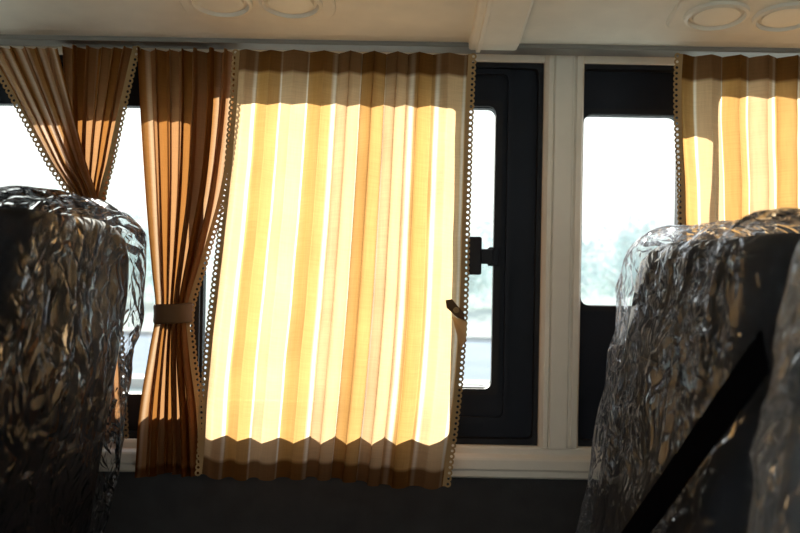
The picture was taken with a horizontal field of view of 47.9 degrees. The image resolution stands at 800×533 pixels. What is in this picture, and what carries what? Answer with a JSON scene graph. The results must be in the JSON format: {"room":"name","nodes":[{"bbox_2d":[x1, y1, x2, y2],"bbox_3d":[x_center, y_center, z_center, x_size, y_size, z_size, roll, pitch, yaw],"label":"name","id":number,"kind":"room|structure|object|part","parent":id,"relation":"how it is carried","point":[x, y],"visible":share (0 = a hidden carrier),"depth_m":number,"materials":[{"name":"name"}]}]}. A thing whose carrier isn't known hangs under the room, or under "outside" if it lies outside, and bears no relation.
{"room":"vehicle interior","nodes":[
{"label":"vehicle interior","id":0,"kind":"room"},
{"bbox_2d":[88,471,597,532],"bbox_3d":[-0.014,0.781,1.793,4.800,0.738,0.011,1,0,0],"label":"wall panel","id":1,"kind":"object","parent":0,"point":[166,502],"depth_m":1.79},
{"bbox_2d":[0,0,799,47],"bbox_3d":[0.010,-0.549,0.600,4.800,0.262,2.400,1,0,0],"label":"ceiling","id":2,"kind":"structure","parent":0,"point":[581,22],"depth_m":1.59,"materials":[{"name":"beige plastic"}]},
{"bbox_2d":[178,0,335,19],"bbox_3d":[-0.239,-0.442,1.494,0.264,0.019,0.144,1,-9,0],"label":"ceiling air vent","id":3,"kind":"object","parent":2,"relation":"attached to","point":[220,9],"depth_m":1.51,"materials":[{"name":"beige plastic"}]},
{"bbox_2d":[0,34,799,57],"bbox_3d":[0.007,-0.424,1.716,4.760,0.029,0.088,1,0,0],"label":"rail","id":4,"kind":"object","parent":2,"relation":"attached to","point":[5,40],"visible":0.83,"depth_m":1.71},
{"bbox_2d":[0,46,111,443],"bbox_3d":[-0.665,-0.039,1.696,0.257,0.746,0.035,1,0,0],"label":"curtain","id":5,"kind":"object","parent":4,"relation":"hanging from","point":[35,78],"visible":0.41,"depth_m":1.70,"materials":[{"name":"fabric"}]},
{"bbox_2d":[62,45,140,442],"bbox_3d":[-0.581,-0.040,1.738,0.157,0.767,0.057,1,0,0],"label":"curtain","id":6,"kind":"object","parent":4,"relation":"hanging from","point":[97,80],"visible":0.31,"depth_m":1.73,"materials":[{"name":"fabric"}]},
{"bbox_2d":[135,46,236,477],"bbox_3d":[-0.410,-0.004,1.738,0.201,0.828,0.075,1,0,0],"label":"curtain","id":7,"kind":"object","parent":4,"relation":"hanging from","point":[184,95],"visible":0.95,"depth_m":1.74,"materials":[{"name":"fabric"}]},
{"bbox_2d":[195,49,476,489],"bbox_3d":[-0.121,0.005,1.696,0.518,0.824,0.046,1,0,2],"label":"curtain","id":8,"kind":"object","parent":4,"relation":"hanging from","point":[338,326],"visible":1,"depth_m":1.69,"materials":[{"name":"fabric"}]},
{"bbox_2d":[673,53,799,241],"bbox_3d":[0.826,0.001,1.697,0.637,0.792,0.036,1,0,-1],"label":"curtain","id":9,"kind":"object","parent":4,"relation":"hanging from","point":[738,120],"visible":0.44,"depth_m":1.69,"materials":[{"name":"fabric"}]},
{"bbox_2d":[469,0,533,52],"bbox_3d":[0.174,-0.489,1.291,0.091,0.173,0.782,1,0,0],"label":"trim","id":10,"kind":"structure","parent":2,"relation":"attached to","point":[507,20],"depth_m":1.55,"materials":[{"name":"beige plastic"}]},
{"bbox_2d":[666,0,799,32],"bbox_3d":[0.590,-0.425,1.514,0.264,0.019,0.144,1,-9,0],"label":"ceiling light panel","id":11,"kind":"object","parent":2,"relation":"attached to","point":[730,16],"depth_m":1.51,"materials":[{"name":"beige plastic"}]},
{"bbox_2d":[458,100,502,394],"bbox_3d":[0.144,-0.038,1.819,0.118,0.594,0.011,1,0,0],"label":"rim","id":12,"kind":"object","parent":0,"point":[496,105],"depth_m":1.81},
{"bbox_3d":[-0.021,1.180,0.665,4.800,0.060,2.430,1,0,0],"label":"floor","id":13,"kind":"structure","parent":0,"visible":0},
{"bbox_2d":[0,187,148,532],"bbox_3d":[-0.800,0.510,1.123,0.717,1.251,1.120,1,0,0],"label":"seat","id":14,"kind":"object","parent":13,"relation":"on","point":[64,278],"visible":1,"depth_m":1.32,"materials":[{"name":"plastic"}]},
{"bbox_2d":[578,207,799,532],"bbox_3d":[0.213,0.538,1.109,0.713,1.232,1.139,1,0,0],"label":"seat","id":15,"kind":"object","parent":13,"relation":"on","point":[701,434],"visible":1,"depth_m":1.14,"materials":[{"name":"plastic"}]},
{"bbox_3d":[0.424,0.357,0.765,0.228,0.800,0.370,1,0,0],"label":"backrest","id":16,"kind":"part","parent":15,"relation":"part of","materials":[{"name":"fabric"}]},
{"bbox_3d":[-0.006,0.330,1.835,4.800,1.640,0.070,1,0,0],"label":"wall","id":17,"kind":"structure","parent":0,"visible":0},
{"bbox_2d":[0,62,195,430],"bbox_3d":[-0.803,-0.043,1.837,0.792,0.766,0.025,1,0,0],"label":"window frame","id":18,"kind":"structure","parent":17,"relation":"attached to","point":[134,398],"depth_m":1.82,"materials":[{"name":"plastic"}]},
{"bbox_2d":[198,257,206,428],"bbox_3d":[-0.160,-0.032,1.837,0.496,0.766,0.025,1,0,0],"label":"window frame","id":19,"kind":"structure","parent":17,"relation":"attached to","point":[203,286],"depth_m":1.82,"materials":[{"name":"black metal"}]},
{"bbox_2d":[59,55,543,445],"bbox_3d":[-0.458,-0.037,1.813,1.482,0.766,0.023,1,0,0],"label":"seal","id":20,"kind":"object","parent":17,"relation":"attached to","point":[538,68],"visible":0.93,"depth_m":1.80,"materials":[{"name":"rubber"}]},
{"bbox_2d":[195,69,512,423],"bbox_3d":[-0.093,-0.046,1.812,0.628,0.712,0.008,1,0,0],"label":"slider channel","id":21,"kind":"object","parent":20,"relation":"attached to","point":[502,418],"visible":0.48,"depth_m":1.81,"materials":[{"name":"black metal"}]},
{"bbox_2d":[482,247,498,265],"bbox_3d":[0.177,-0.020,1.804,0.042,0.038,0.024,1,0,0],"label":"latch","id":22,"kind":"object","parent":21,"relation":"attached to","point":[490,256],"depth_m":1.79,"materials":[{"name":"black plastic"}]},
{"bbox_2d":[467,237,481,274],"bbox_3d":[0.148,-0.021,1.794,0.028,0.076,0.016,1,0,0],"label":"grip","id":23,"kind":"object","parent":22,"relation":"attached to","point":[475,259],"visible":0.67,"depth_m":1.79,"materials":[{"name":"black plastic"}]},
{"bbox_2d":[0,46,678,65],"bbox_3d":[0.007,-0.424,1.795,4.800,0.027,0.010,1,0,0],"label":"trim","id":24,"kind":"structure","parent":17,"relation":"attached to","point":[503,58],"depth_m":1.79,"materials":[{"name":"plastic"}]},
{"bbox_2d":[99,438,603,479],"bbox_3d":[-0.007,0.384,1.785,4.800,0.063,0.030,1,0,0],"label":"trim","id":25,"kind":"structure","parent":17,"relation":"attached to","point":[470,460],"depth_m":1.78,"materials":[{"name":"beige plastic"}]},
{"bbox_2d":[453,70,536,436],"bbox_3d":[0.185,-0.026,1.837,0.194,0.766,0.025,1,0,0],"label":"window frame","id":26,"kind":"structure","parent":17,"relation":"attached to","point":[487,87],"depth_m":1.82,"materials":[{"name":"black metal"}]},
{"bbox_2d":[537,55,584,448],"bbox_3d":[0.321,-0.035,1.788,0.078,0.790,0.029,1,0,0],"label":"trim","id":27,"kind":"structure","parent":17,"relation":"attached to","point":[563,92],"depth_m":1.77,"materials":[{"name":"beige plastic"}]},
{"bbox_2d":[578,64,677,446],"bbox_3d":[0.799,-0.015,1.813,0.882,0.766,0.023,1,0,0],"label":"seal","id":28,"kind":"object","parent":17,"relation":"attached to","point":[587,67],"visible":0.27,"depth_m":1.80,"materials":[{"name":"rubber"}]},
{"bbox_2d":[578,71,678,438],"bbox_3d":[0.463,-0.021,1.837,0.210,0.766,0.025,1,0,0],"label":"window frame","id":29,"kind":"structure","parent":17,"relation":"attached to","point":[602,90],"depth_m":1.82,"materials":[{"name":"black metal"}]},
{"bbox_2d":[580,108,681,311],"bbox_3d":[0.466,-0.113,1.821,0.208,0.410,0.007,1,0,0],"label":"rim","id":30,"kind":"object","parent":29,"relation":"attached to","point":[588,111],"visible":0.38,"depth_m":1.82,"materials":[{"name":"rubber"}]},
{"label":"outside","id":31,"kind":"structure","parent":0,"visible":0},
{"bbox_2d":[123,274,633,391],"bbox_3d":[-0.034,1.950,41.800,180.000,0.001,200.000,1,0,0],"label":"ground","id":32,"kind":"structure","parent":31,"point":[479,320],"depth_m":41.24,"materials":[{"name":"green plant"}]},
{"bbox_2d":[112,202,141,284],"bbox_3d":[-14.627,-0.743,43.931,4.265,4.875,4.556,1,0,0],"label":"tree","id":33,"kind":"object","parent":32,"relation":"on","point":[130,270],"visible":0.02,"depth_m":43.80,"materials":[{"name":"plant"}]},
{"bbox_2d":[108,184,154,300],"bbox_3d":[-12.680,-1.117,44.824,5.687,5.692,4.656,1,0,0],"label":"tree","id":34,"kind":"object","parent":32,"relation":"on","point":[113,185],"visible":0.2,"depth_m":44.20,"materials":[{"name":"plant"}]},
{"bbox_2d":[124,236,153,291],"bbox_3d":[-16.846,-1.033,57.804,3.698,5.378,4.581,1,0,23],"label":"tree","id":35,"kind":"object","parent":32,"relation":"on","point":[150,275],"visible":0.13,"depth_m":57.48,"materials":[{"name":"plant"}]},
{"bbox_2d":[207,234,220,277],"bbox_3d":[-8.798,-0.655,49.091,4.127,4.955,3.939,1,0,0],"label":"tree","id":36,"kind":"object","parent":32,"relation":"on","point":[211,257],"visible":0.02,"depth_m":49.02,"materials":[{"name":"plant"}]},
{"bbox_2d":[464,192,493,307],"bbox_3d":[3.675,-0.788,44.398,4.081,5.729,4.911,1,0,40],"label":"tree","id":37,"kind":"object","parent":32,"relation":"on","point":[484,273],"visible":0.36,"depth_m":44.18,"materials":[{"name":"plant"}]},
{"bbox_2d":[581,210,619,300],"bbox_3d":[7.973,-0.321,41.464,4.936,4.820,3.938,1,0,0],"label":"tree","id":38,"kind":"object","parent":32,"relation":"on","point":[584,266],"visible":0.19,"depth_m":41.76,"materials":[{"name":"plant"}]},
{"bbox_2d":[581,198,673,304],"bbox_3d":[11.457,-0.707,45.720,4.826,5.713,4.944,1,0,-36],"label":"tree","id":39,"kind":"object","parent":32,"relation":"on","point":[602,274],"visible":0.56,"depth_m":45.47,"materials":[{"name":"plant"}]},
{"bbox_2d":[601,219,673,305],"bbox_3d":[11.833,-0.028,43.396,4.471,4.369,4.200,1,0,0],"label":"tree","id":40,"kind":"object","parent":32,"relation":"on","point":[625,238],"visible":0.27,"depth_m":43.38,"materials":[{"name":"plant"}]},
{"bbox_2d":[601,191,673,291],"bbox_3d":[13.209,-0.911,49.030,5.350,6.182,5.197,1,0,-31],"label":"tree","id":41,"kind":"object","parent":32,"relation":"on","point":[620,232],"visible":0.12,"depth_m":49.09,"materials":[{"name":"plant"}]},
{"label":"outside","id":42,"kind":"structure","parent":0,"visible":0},
{"bbox_2d":[120,335,490,380],"bbox_3d":[-0.034,1.937,19.050,180.000,0.015,9.500,1,0,0],"label":"road","id":43,"kind":"structure","parent":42,"point":[477,365],"depth_m":18.91,"materials":[{"name":"grey asphalt"}]},
{"bbox_2d":[122,329,490,386],"bbox_3d":[-0.033,1.875,19.050,180.000,0.150,10.100,1,0,0],"label":"kerb","id":44,"kind":"object","parent":43,"relation":"on","point":[138,380],"depth_m":23.80,"materials":[{"name":"grey concrete"}]}
]}

